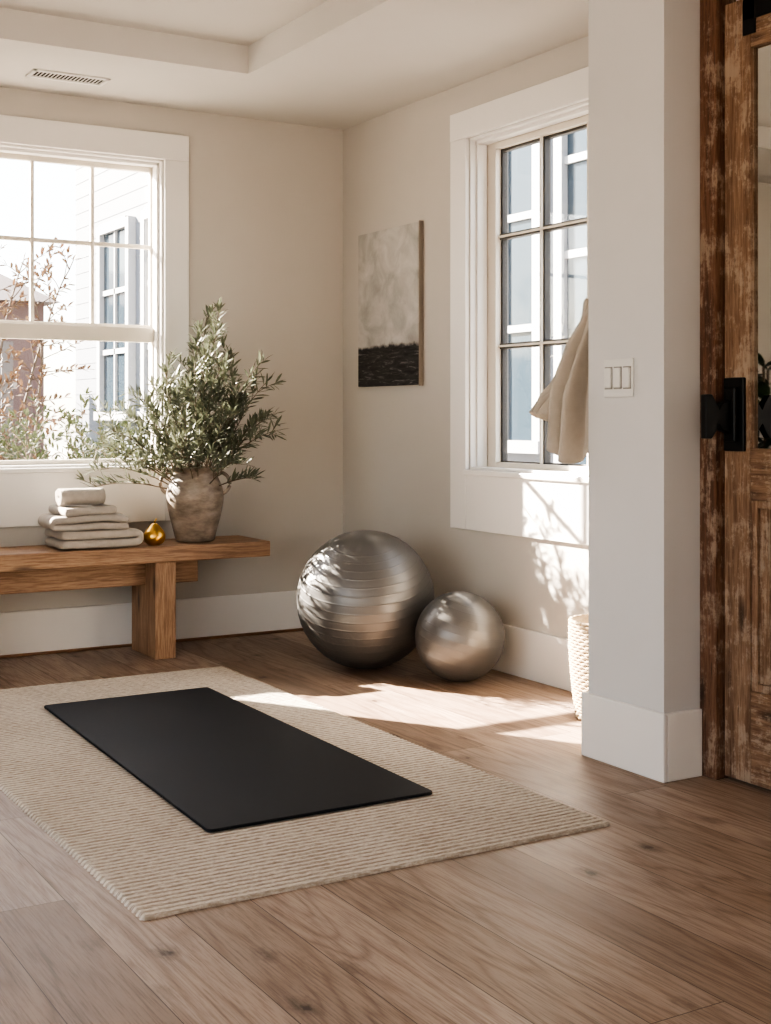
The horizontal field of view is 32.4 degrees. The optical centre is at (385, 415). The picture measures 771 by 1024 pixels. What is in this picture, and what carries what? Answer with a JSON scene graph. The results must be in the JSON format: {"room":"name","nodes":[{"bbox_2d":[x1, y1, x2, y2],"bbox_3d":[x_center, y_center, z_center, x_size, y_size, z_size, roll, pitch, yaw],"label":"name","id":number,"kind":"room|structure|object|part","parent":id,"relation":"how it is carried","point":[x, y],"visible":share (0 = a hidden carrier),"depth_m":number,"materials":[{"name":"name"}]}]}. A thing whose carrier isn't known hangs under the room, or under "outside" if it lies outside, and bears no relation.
{"room":"exercise studio","nodes":[
{"label":"exercise studio","id":0,"kind":"room"},
{"bbox_2d":[0,87,342,612],"bbox_3d":[-2.735,-0.325,5.888,6.100,2.950,0.200,0,0,-31],"label":"wall","id":1,"kind":"structure","parent":0,"point":[266,197],"depth_m":7.02,"materials":[{"name":"paint"}]},
{"bbox_2d":[0,143,162,468],"bbox_3d":[-1.728,-0.525,6.486,1.278,1.550,0.200,0,0,-31],"label":"window","id":2,"kind":"structure","parent":1,"relation":"in","point":[11,156],"depth_m":6.64,"materials":[{"name":"white wood"}]},
{"bbox_3d":[-1.719,-0.102,6.471,1.254,0.695,0.035,0,0,-31],"label":"lower sash","id":3,"kind":"part","parent":2,"relation":"part of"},
{"bbox_2d":[0,465,163,473],"bbox_3d":[-1.668,0.263,6.385,1.280,0.025,0.035,0,0,-31],"label":"window sill","id":4,"kind":"structure","parent":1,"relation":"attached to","point":[54,469],"depth_m":6.42,"materials":[{"name":"paint"}]},
{"bbox_2d":[0,115,188,527],"bbox_3d":[-1.671,-0.450,6.389,1.538,1.960,0.024,0,0,-31],"label":"window frame","id":5,"kind":"structure","parent":1,"relation":"attached to","point":[25,497],"depth_m":6.62,"materials":[{"name":"paint"}]},
{"bbox_2d":[0,590,301,654],"bbox_3d":[-2.679,1.042,5.795,5.700,0.215,0.018,0,0,-31],"label":"baseboard","id":6,"kind":"structure","parent":1,"relation":"attached to","point":[30,631],"depth_m":6.60,"materials":[{"name":"paint"}]},
{"bbox_2d":[0,628,303,658],"bbox_3d":[-2.672,1.143,5.782,5.660,0.014,0.012,0,0,-31],"label":"trim","id":7,"kind":"structure","parent":1,"relation":"attached to","point":[296,629],"depth_m":6.59,"materials":[{"name":"wood"}]},
{"bbox_2d":[0,0,587,129],"bbox_3d":[-0.298,-1.683,1.777,6.100,0.234,9.760,0,0,-31],"label":"ceiling","id":8,"kind":"structure","parent":0,"point":[333,64],"depth_m":5.77,"materials":[{"name":"paint"}]},
{"bbox_2d":[25,68,110,86],"bbox_3d":[-1.465,-1.562,6.118,0.360,0.008,0.140,0,0,-31],"label":"ceiling vent","id":9,"kind":"object","parent":8,"relation":"attached to","point":[34,73],"depth_m":6.12,"materials":[{"name":"white metal"}]},
{"bbox_2d":[0,631,770,1023],"bbox_3d":[-0.298,1.210,1.777,6.100,0.120,9.760,0,0,-31],"label":"floor","id":10,"kind":"structure","parent":0,"point":[660,913],"depth_m":3.03,"materials":[{"name":"brown wood"}]},
{"bbox_2d":[0,535,269,659],"bbox_3d":[-1.474,0.882,6.203,1.890,0.535,0.375,0,0,-31],"label":"wooden bench","id":11,"kind":"object","parent":10,"relation":"on","point":[153,572],"visible":0.99,"depth_m":6.26,"materials":[{"name":"brown wood"}]},
{"bbox_2d":[38,488,143,549],"bbox_3d":[-1.385,0.475,6.225,0.452,0.276,0.296,0,0,-31],"label":"towels","id":12,"kind":"object","parent":11,"relation":"on","point":[80,518],"visible":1,"depth_m":6.13,"materials":[{"name":"fabric"}]},
{"bbox_2d":[55,488,105,505],"bbox_3d":[-1.427,0.377,6.202,0.211,0.081,0.098,0,0,-31],"label":"rolled towel","id":13,"kind":"object","parent":12,"relation":"on","point":[69,496],"depth_m":6.17,"materials":[{"name":"fabric"}]},
{"bbox_2d":[49,504,116,516],"bbox_3d":[-1.422,0.439,6.215,0.253,0.045,0.245,0,0,-34],"label":"towel","id":14,"kind":"object","parent":12,"relation":"on","point":[59,510],"depth_m":6.13,"materials":[{"name":"fabric"}]},
{"bbox_3d":[-1.474,0.652,6.203,1.890,0.075,0.375,0,0,-31],"label":"seat","id":15,"kind":"part","parent":11,"relation":"part of","materials":[{"name":"brown wood"}]},
{"bbox_2d":[144,518,165,544],"bbox_3d":[-1.100,0.550,6.311,0.105,0.129,0.105,0,0,-31],"label":"pear ornament","id":16,"kind":"object","parent":11,"relation":"on","point":[154,534],"visible":1,"depth_m":6.28,"materials":[{"name":"gold metal"}]},
{"bbox_2d":[76,297,288,542],"bbox_3d":[-0.980,0.013,6.399,1.028,1.204,0.640,0,0,-13],"label":"potted plant","id":17,"kind":"object","parent":11,"relation":"on","point":[194,494],"visible":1,"depth_m":6.40,"materials":[{"name":"plant"}]},
{"bbox_2d":[0,666,609,920],"bbox_3d":[-0.648,1.144,4.530,1.393,0.012,2.708,0,0,-31],"label":"area rug","id":18,"kind":"object","parent":10,"relation":"on","point":[153,858],"visible":0.73,"depth_m":3.75,"materials":[{"name":"beige carpet"}]},
{"bbox_2d":[44,687,431,832],"bbox_3d":[-0.612,1.132,4.563,0.750,0.009,1.775,0,0,-31],"label":"yoga mat","id":19,"kind":"object","parent":18,"relation":"on","point":[221,761],"visible":1,"depth_m":4.35,"materials":[{"name":"rubber"}]},
{"bbox_2d":[297,530,433,668],"bbox_3d":[-0.091,0.835,6.046,0.629,0.628,0.629,0,0,-25],"label":"exercise ball","id":20,"kind":"object","parent":10,"relation":"on","point":[362,596],"visible":0.98,"depth_m":5.81,"materials":[{"name":"plastic"}]},
{"bbox_2d":[415,591,504,681],"bbox_3d":[0.322,0.955,5.742,0.389,0.389,0.389,0,0,-27],"label":"exercise ball","id":21,"kind":"object","parent":10,"relation":"on","point":[460,635],"visible":1,"depth_m":5.60,"materials":[{"name":"plastic"}]},
{"bbox_2d":[568,614,587,719],"bbox_3d":[0.863,0.961,5.045,0.334,0.374,0.334,0,0,-27],"label":"woven basket","id":22,"kind":"object","parent":10,"relation":"on","point":[578,624],"visible":0.25,"depth_m":4.98,"materials":[{"name":"white wicker"}]},
{"bbox_2d":[343,36,587,638],"bbox_3d":[0.580,-0.325,6.081,0.200,2.950,2.850,0,0,-31],"label":"wall","id":23,"kind":"structure","parent":0,"point":[396,163],"depth_m":6.52,"materials":[{"name":"paint"}]},
{"bbox_2d":[358,220,422,386],"bbox_3d":[0.021,-0.557,6.798,0.029,0.815,0.607,0,0,-31],"label":"abstract painting","id":24,"kind":"object","parent":23,"relation":"attached to","point":[390,261],"visible":1,"depth_m":6.76,"materials":[{"name":"fabric"}]},
{"bbox_2d":[450,67,587,544],"bbox_3d":[0.666,-0.450,5.716,0.024,1.960,1.375,0,0,-31],"label":"window frame","id":25,"kind":"structure","parent":23,"relation":"attached to","point":[537,509],"depth_m":6.08,"materials":[{"name":"paint"}]},
{"bbox_2d":[463,469,587,482],"bbox_3d":[0.661,0.263,5.713,0.035,0.025,1.117,0,0,-31],"label":"window sill","id":26,"kind":"structure","parent":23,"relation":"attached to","point":[548,477],"depth_m":5.76,"materials":[{"name":"paint"}]},
{"bbox_2d":[469,101,587,476],"bbox_3d":[0.762,-0.525,5.773,0.200,1.550,1.115,0,0,-31],"label":"window","id":27,"kind":"structure","parent":23,"relation":"in","point":[478,144],"depth_m":6.19,"materials":[{"name":"paint"}]},
{"bbox_3d":[0.775,-0.525,5.781,0.050,1.530,1.091,0,0,-31],"label":"sash","id":28,"kind":"part","parent":27,"relation":"part of","materials":[{"name":"white wood"}]},
{"bbox_2d":[498,122,587,466],"bbox_3d":[0.779,-0.515,5.763,0.013,1.470,0.980,0,0,-31],"label":"bars","id":29,"kind":"object","parent":27,"relation":"attached to","point":[541,228],"visible":0.56,"depth_m":5.90,"materials":[{"name":"white wood"}]},
{"bbox_3d":[0.798,-0.515,5.774,0.037,1.470,0.980,0,0,-31],"label":"muntins","id":30,"kind":"part","parent":27,"relation":"part of","materials":[{"name":"white wood"}]},
{"bbox_2d":[492,624,571,691],"bbox_3d":[0.491,1.042,6.018,0.018,0.215,2.832,0,0,-31],"label":"baseboard","id":31,"kind":"structure","parent":23,"relation":"attached to","point":[536,656],"depth_m":5.73,"materials":[{"name":"paint"}]},
{"bbox_2d":[588,0,699,713],"bbox_3d":[1.135,-0.208,4.538,0.820,2.716,0.370,0,0,-31],"label":"wall partition","id":32,"kind":"structure","parent":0,"point":[644,55],"depth_m":4.25,"materials":[{"name":"white paint"}]},
{"bbox_2d":[724,387,737,441],"bbox_3d":[1.079,-0.005,4.139,0.018,0.170,0.050,0,0,-31],"label":"grip","id":33,"kind":"object","parent":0,"point":[730,393],"depth_m":4.12,"materials":[{"name":"black metal"}]},
{"bbox_2d":[770,525,770,670],"bbox_3d":[1.341,0.555,3.765,0.012,0.450,0.650,0,0,-31],"label":"panel field","id":34,"kind":"object","parent":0,"point":[770,525],"depth_m":4.04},
{"bbox_3d":[2.726,-0.325,1.697,0.180,2.950,6.140,0,0,-31],"label":"wall","id":35,"kind":"structure","parent":0,"visible":0},
{"bbox_2d":[529,298,587,463],"bbox_3d":[0.771,-0.155,4.665,0.521,0.644,0.222,0,0,-24],"label":"towel","id":36,"kind":"object","parent":35,"relation":"hanging from","point":[563,403],"visible":0.37,"depth_m":4.58,"materials":[{"name":"beige fabric"}]},
{"bbox_2d":[604,358,633,396],"bbox_3d":[0.763,-0.125,4.348,0.014,0.126,0.144,0,0,-31],"label":"light switch","id":37,"kind":"object","parent":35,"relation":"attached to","point":[618,373],"visible":1,"depth_m":4.34,"materials":[{"name":"plastic"}]},
{"bbox_3d":[0.762,-0.125,4.347,0.002,0.074,0.130,0,0,-31],"label":"rocker frame","id":38,"kind":"part","parent":37,"relation":"part of","materials":[{"name":"white plastic"}]},
{"bbox_2d":[581,691,701,782],"bbox_3d":[1.033,1.042,4.478,0.620,0.215,0.406,0,0,-31],"label":"baseboard","id":39,"kind":"structure","parent":35,"relation":"attached to","point":[661,747],"depth_m":4.23,"materials":[{"name":"paint"}]},
{"bbox_2d":[700,0,735,779],"bbox_3d":[1.063,-0.208,4.237,0.090,2.716,0.073,0,0,-31],"label":"door frame","id":40,"kind":"structure","parent":35,"relation":"attached to","point":[712,12],"depth_m":4.20,"materials":[{"name":"brown wood"}]},
{"bbox_3d":[1.502,-1.405,3.448,0.010,0.040,1.800,0,0,-31],"label":"track","id":41,"kind":"object","parent":35,"relation":"attached to","visible":0},
{"bbox_2d":[743,0,755,35],"bbox_3d":[1.325,-1.275,3.758,0.008,0.190,0.835,0,0,-31],"label":"strap","id":42,"kind":"object","parent":41,"relation":"hanging from","point":[749,25],"visible":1,"depth_m":4.09,"materials":[{"name":"black metal"}]},
{"bbox_2d":[701,394,729,438],"bbox_3d":[1.025,0.002,4.115,0.100,0.137,0.025,0,0,-31],"label":"door latch","id":43,"kind":"object","parent":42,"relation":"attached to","point":[714,416],"depth_m":4.10,"materials":[{"name":"black metal"}]},
{"bbox_2d":[724,0,753,782],"bbox_3d":[1.343,-0.081,3.767,0.057,2.438,1.010,0,0,-31],"label":"stile","id":44,"kind":"object","parent":42,"relation":"hanging from","point":[739,53],"depth_m":4.14,"materials":[{"name":"brown wood"}]},
{"bbox_3d":[1.093,-0.005,4.146,0.012,0.230,0.086,0,0,-31],"label":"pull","id":45,"kind":"part","parent":44,"relation":"part of","materials":[{"name":"black metal"}]},
{"bbox_2d":[754,43,770,448],"bbox_3d":[1.352,-0.520,3.772,0.017,1.240,0.790,0,0,-31],"label":"glass panel","id":46,"kind":"object","parent":44,"relation":"attached to","point":[762,54],"visible":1,"depth_m":4.08,"materials":[{"name":"clear glass"}]},
{"bbox_2d":[743,0,770,20],"bbox_3d":[1.161,-1.258,4.034,0.008,0.065,0.195,0,0,-31],"label":"plate","id":47,"kind":"object","parent":42,"relation":"attached to","point":[761,7],"visible":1,"depth_m":4.06,"materials":[{"name":"black metal"}]},
{"bbox_2d":[751,13,770,789],"bbox_3d":[1.349,-0.081,3.770,0.045,2.438,0.790,0,0,-31],"label":"rails","id":48,"kind":"object","parent":42,"relation":"attached to","point":[760,457],"visible":0.92,"depth_m":4.06,"materials":[{"name":"brown wood"}]},
{"bbox_2d":[760,509,770,685],"bbox_3d":[1.352,0.555,3.772,0.017,0.590,0.790,0,0,-31],"label":"panel","id":49,"kind":"object","parent":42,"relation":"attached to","point":[765,514],"visible":0.6,"depth_m":4.07,"materials":[{"name":"brown wood"}]},
{"bbox_2d":[752,500,770,694],"bbox_3d":[1.340,0.555,3.764,0.016,0.590,0.790,0,0,-31],"label":"bead","id":50,"kind":"object","parent":49,"relation":"attached to","point":[757,505],"visible":1,"depth_m":4.08,"materials":[{"name":"brown wood"}]},
{"label":"outside","id":51,"kind":"structure","parent":0,"visible":0},
{"bbox_2d":[44,445,75,459],"bbox_3d":[-5.099,1.425,8.602,80.000,0.150,100.000,0,0,-31],"label":"ground","id":52,"kind":"structure","parent":51,"point":[53,451],"depth_m":50.38,"materials":[{"name":"white"}]},
{"bbox_2d":[0,341,16,459],"bbox_3d":[-9.289,0.200,14.297,10.600,2.300,0.070,0,0,-31],"label":"fence","id":53,"kind":"object","parent":52,"relation":"on","point":[7,367],"visible":0.31,"depth_m":16.90,"materials":[{"name":"brown wood"}]},
{"bbox_2d":[0,301,43,459],"bbox_3d":[-17.289,-0.700,30.439,17.300,4.100,6.000,0,0,-31],"label":"house","id":54,"kind":"structure","parent":52,"relation":"on","point":[18,344],"depth_m":32.05,"materials":[{"name":"brown brick"}]},
{"bbox_2d":[0,274,60,305],"bbox_3d":[-17.332,-3.350,30.413,18.000,1.200,6.800,0,0,-31],"label":"roof","id":55,"kind":"structure","parent":54,"relation":"on","point":[5,281],"depth_m":32.33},
{"bbox_2d":[0,237,94,459],"bbox_3d":[-3.683,-0.185,11.734,2.294,3.122,1.928,0,0,-31],"label":"shrub","id":56,"kind":"object","parent":52,"relation":"on","point":[8,309],"visible":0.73,"depth_m":11.73,"materials":[{"name":"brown plant"}]},
{"bbox_2d":[0,387,148,459],"bbox_3d":[-2.145,0.578,9.000,2.066,1.550,2.009,0,0,26],"label":"shrub","id":57,"kind":"object","parent":52,"relation":"on","point":[33,443],"visible":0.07,"depth_m":8.90,"materials":[{"name":"green plant"}]},
{"bbox_2d":[76,166,147,458],"bbox_3d":[-0.729,-2.500,16.134,4.800,7.700,4.500,0,0,-31],"label":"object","id":58,"kind":"structure","parent":52,"relation":"on","point":[139,179],"depth_m":16.20,"materials":[{"name":"white wood"}]},
{"bbox_2d":[75,167,147,455],"bbox_3d":[-2.796,-2.460,14.908,0.006,7.420,4.500,0,0,-31],"label":"clapboard","id":59,"kind":"object","parent":58,"relation":"attached to","point":[79,167],"visible":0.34,"depth_m":16.11,"materials":[{"name":"white wood"}]},
{"bbox_2d":[94,215,135,419],"bbox_3d":[-3.151,-1.110,15.395,0.120,2.320,1.140,0,0,-31],"label":"window","id":60,"kind":"structure","parent":59,"relation":"attached to","point":[127,222],"depth_m":15.39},
{"bbox_3d":[-3.112,-1.100,15.418,0.030,2.100,0.900,0,0,-31],"label":"pane","id":61,"kind":"part","parent":60,"relation":"part of","materials":[{"name":"glass"}]},
{"bbox_2d":[137,207,148,420],"bbox_3d":[-2.386,-1.110,14.105,0.120,2.320,1.140,0,0,-31],"label":"window","id":62,"kind":"structure","parent":59,"relation":"attached to","point":[144,214],"depth_m":14.49,"materials":[{"name":"white wood"}]},
{"bbox_2d":[508,139,552,462],"bbox_3d":[3.400,-2.250,10.444,3.500,7.200,9.500,0,0,-31],"label":"building","id":63,"kind":"structure","parent":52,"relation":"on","point":[511,456],"depth_m":10.52,"materials":[{"name":"white"}]},
{"bbox_2d":[508,143,539,453],"bbox_3d":[0.767,-1.635,11.336,0.120,3.870,1.920,0,0,-31],"label":"window","id":64,"kind":"structure","parent":63,"relation":"attached to","point":[519,160],"depth_m":10.78,"materials":[{"name":"clear glass"}]},
{"bbox_2d":[553,129,586,463],"bbox_3d":[1.629,-1.260,9.882,0.120,4.620,1.180,0,0,-31],"label":"window","id":65,"kind":"structure","parent":63,"relation":"attached to","point":[577,141],"depth_m":10.27,"materials":[{"name":"clear glass"}]}
]}

